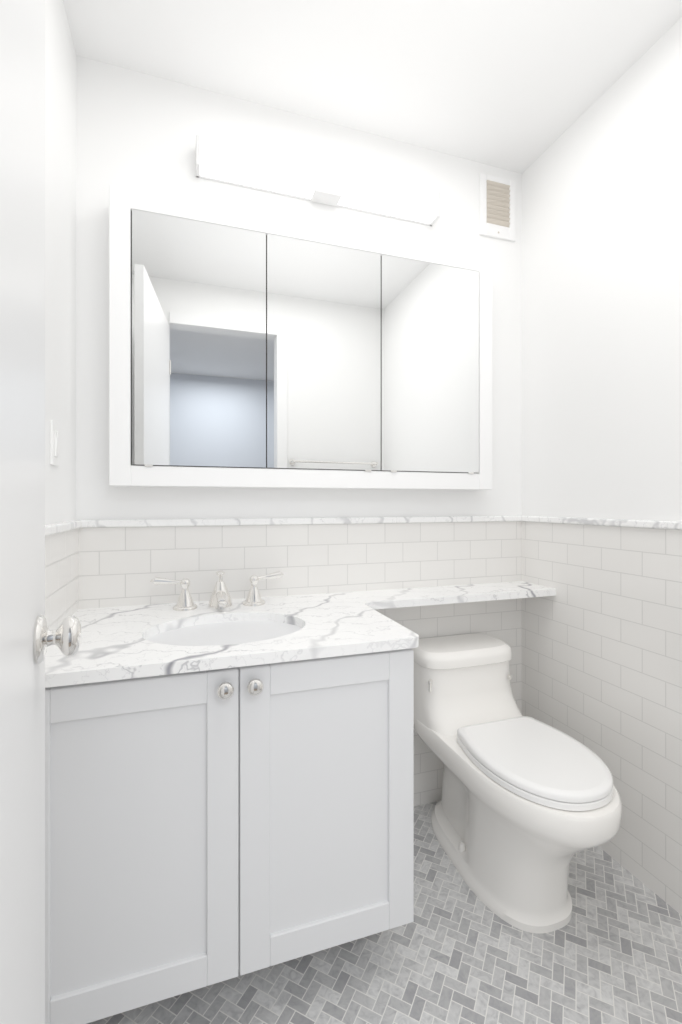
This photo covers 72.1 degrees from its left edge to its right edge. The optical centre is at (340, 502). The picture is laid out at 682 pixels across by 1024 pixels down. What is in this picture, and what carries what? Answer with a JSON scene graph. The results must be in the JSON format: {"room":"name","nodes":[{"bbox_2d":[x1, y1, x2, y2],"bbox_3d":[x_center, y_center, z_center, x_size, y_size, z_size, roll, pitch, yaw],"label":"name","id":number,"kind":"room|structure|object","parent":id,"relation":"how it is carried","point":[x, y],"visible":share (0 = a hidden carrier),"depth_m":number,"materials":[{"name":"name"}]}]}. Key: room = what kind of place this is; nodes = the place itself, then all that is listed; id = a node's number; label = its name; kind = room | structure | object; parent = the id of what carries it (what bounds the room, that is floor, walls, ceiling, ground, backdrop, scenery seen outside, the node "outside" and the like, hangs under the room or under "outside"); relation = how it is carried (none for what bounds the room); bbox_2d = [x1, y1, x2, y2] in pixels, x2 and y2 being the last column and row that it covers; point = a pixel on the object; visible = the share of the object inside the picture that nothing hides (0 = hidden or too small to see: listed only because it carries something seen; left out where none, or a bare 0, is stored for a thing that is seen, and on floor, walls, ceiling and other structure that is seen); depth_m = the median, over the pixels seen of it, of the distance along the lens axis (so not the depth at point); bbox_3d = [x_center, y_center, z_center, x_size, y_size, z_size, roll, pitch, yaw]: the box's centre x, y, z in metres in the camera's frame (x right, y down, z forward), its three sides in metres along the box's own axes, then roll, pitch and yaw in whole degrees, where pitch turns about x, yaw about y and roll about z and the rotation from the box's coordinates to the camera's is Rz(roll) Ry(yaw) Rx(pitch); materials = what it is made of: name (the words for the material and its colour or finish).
{"room":"bathroom","nodes":[
{"label":"bathroom","id":0,"kind":"room"},
{"bbox_2d":[45,0,75,524],"bbox_3d":[-0.602,-0.110,0.612,0.100,2.610,1.800,0,0,-18],"label":"wall","id":1,"kind":"structure","parent":0,"point":[60,251],"depth_m":1.29,"materials":[{"name":"white paint"}]},
{"bbox_2d":[50,420,60,465],"bbox_3d":[-0.746,-0.155,1.228,0.014,0.114,0.070,0,0,-18],"label":"switch plate","id":2,"kind":"object","parent":1,"relation":"attached to","point":[55,433],"visible":1,"depth_m":1.21,"materials":[{"name":"white plastic"}]},
{"bbox_2d":[45,528,78,629],"bbox_3d":[-0.565,0.636,0.673,0.008,1.117,1.692,0,0,-18],"label":"tile","id":3,"kind":"structure","parent":1,"relation":"attached to","point":[61,576],"depth_m":1.27,"materials":[{"name":"white tile"}]},
{"bbox_2d":[45,520,88,535],"bbox_3d":[-0.557,0.066,0.669,0.020,0.024,1.680,0,0,-18],"label":"trim","id":4,"kind":"structure","parent":1,"relation":"attached to","point":[50,529],"depth_m":1.27,"materials":[{"name":"stone"}]},
{"bbox_2d":[76,55,521,519],"bbox_3d":[-0.045,-0.110,1.797,1.900,2.610,0.100,0,0,-18],"label":"wall","id":5,"kind":"structure","parent":0,"point":[137,130],"depth_m":1.65,"materials":[{"name":"white paint"}]},
{"bbox_2d":[109,184,491,489],"bbox_3d":[-0.068,-0.508,1.679,1.367,0.913,0.109,0,0,-18],"label":"upper cabinet","id":6,"kind":"object","parent":5,"relation":"attached to","point":[249,349],"visible":1,"depth_m":1.59,"materials":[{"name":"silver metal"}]},
{"bbox_2d":[79,521,521,805],"bbox_3d":[-0.029,0.636,1.745,1.700,1.117,0.008,0,0,-18],"label":"tile","id":7,"kind":"structure","parent":5,"relation":"attached to","point":[121,566],"depth_m":1.75,"materials":[{"name":"white tile"}]},
{"bbox_2d":[45,643,418,1023],"bbox_3d":[-0.317,0.709,1.311,0.871,0.701,0.633,0,0,-18],"label":"bathroom vanity","id":8,"kind":"object","parent":7,"relation":"attached to","point":[229,787],"depth_m":1.03,"materials":[{"name":"white paint"}]},
{"bbox_2d":[45,581,555,678],"bbox_3d":[0.066,0.346,1.447,1.692,0.025,0.617,0,0,-18],"label":"countertop","id":9,"kind":"structure","parent":8,"relation":"on","point":[113,638],"depth_m":1.26,"materials":[{"name":"white stone"}]},
{"bbox_2d":[153,571,280,610],"bbox_3d":[-0.381,0.277,1.490,0.400,0.114,0.137,0,0,-18],"label":"faucet","id":10,"kind":"object","parent":9,"relation":"on","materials":[{"name":"silver metal"}]},
{"bbox_2d":[141,611,308,650],"bbox_3d":[-0.305,0.432,1.260,0.460,0.171,0.356,0,0,-18],"label":"sink","id":11,"kind":"object","parent":9,"relation":"in","point":[230,628],"depth_m":1.31,"materials":[{"name":"white ceramic"}]},
{"bbox_2d":[89,516,520,527],"bbox_3d":[-0.027,0.066,1.740,1.700,0.024,0.020,0,0,-18],"label":"trim","id":12,"kind":"structure","parent":5,"relation":"attached to","point":[430,519],"depth_m":1.68,"materials":[{"name":"stone"}]},
{"bbox_2d":[196,135,439,225],"bbox_3d":[-0.055,-1.155,1.706,0.905,0.103,0.066,0,0,-18],"label":"light bar","id":13,"kind":"object","parent":5,"relation":"attached to","point":[225,163],"visible":1,"depth_m":1.67,"materials":[{"name":"white"}]},
{"bbox_2d":[479,173,515,241],"bbox_3d":[0.658,-1.240,1.970,0.175,0.254,0.017,0,0,-18],"label":"air vent","id":14,"kind":"object","parent":5,"relation":"in","point":[497,207],"visible":1,"depth_m":1.97,"materials":[{"name":"white paint"}]},
{"bbox_2d":[63,0,681,173],"bbox_3d":[0.237,-1.465,0.942,1.900,0.100,1.900,0,0,-18],"label":"ceiling","id":15,"kind":"structure","parent":0,"point":[520,86],"depth_m":1.48,"materials":[{"name":"white paint"}]},
{"bbox_2d":[87,801,681,1023],"bbox_3d":[0.237,1.245,0.942,1.900,0.100,1.900,0,0,-18],"label":"floor","id":16,"kind":"structure","parent":0,"point":[457,950],"depth_m":1.20,"materials":[{"name":"tile"}]},
{"bbox_2d":[411,633,621,933],"bbox_3d":[0.498,0.863,1.505,0.451,0.665,0.758,0,0,-18],"label":"toilet","id":17,"kind":"object","parent":16,"relation":"on","point":[525,809],"visible":0.92,"depth_m":1.38,"materials":[{"name":"white ceramic"}]},
{"bbox_2d":[522,17,681,521],"bbox_3d":[1.107,-0.110,1.177,0.100,2.610,1.800,0,0,-18],"label":"wall","id":18,"kind":"structure","parent":0,"point":[602,307],"depth_m":1.60,"materials":[{"name":"white paint"}]},
{"bbox_2d":[521,516,681,529],"bbox_3d":[1.038,0.066,1.196,0.020,0.024,1.680,0,0,-18],"label":"trim","id":19,"kind":"structure","parent":18,"relation":"attached to","point":[675,525],"depth_m":1.58,"materials":[{"name":"stone"}]},
{"bbox_2d":[522,521,681,914],"bbox_3d":[1.042,0.636,1.204,0.008,1.117,1.692,0,0,-18],"label":"tile","id":20,"kind":"structure","parent":18,"relation":"attached to","point":[602,654],"depth_m":1.54,"materials":[{"name":"white tile"}]},
{"bbox_3d":[0.520,-0.110,0.088,1.700,2.610,0.100,0,0,-18],"label":"wall","id":21,"kind":"structure","parent":0,"visible":0},
{"bbox_2d":[0,0,81,1023],"bbox_3d":[-0.264,0.034,0.294,0.140,2.298,0.780,0,0,-18],"label":"door","id":22,"kind":"structure","parent":21,"relation":"in","point":[28,637],"depth_m":0.51,"materials":[{"name":"white paint"}]}
]}

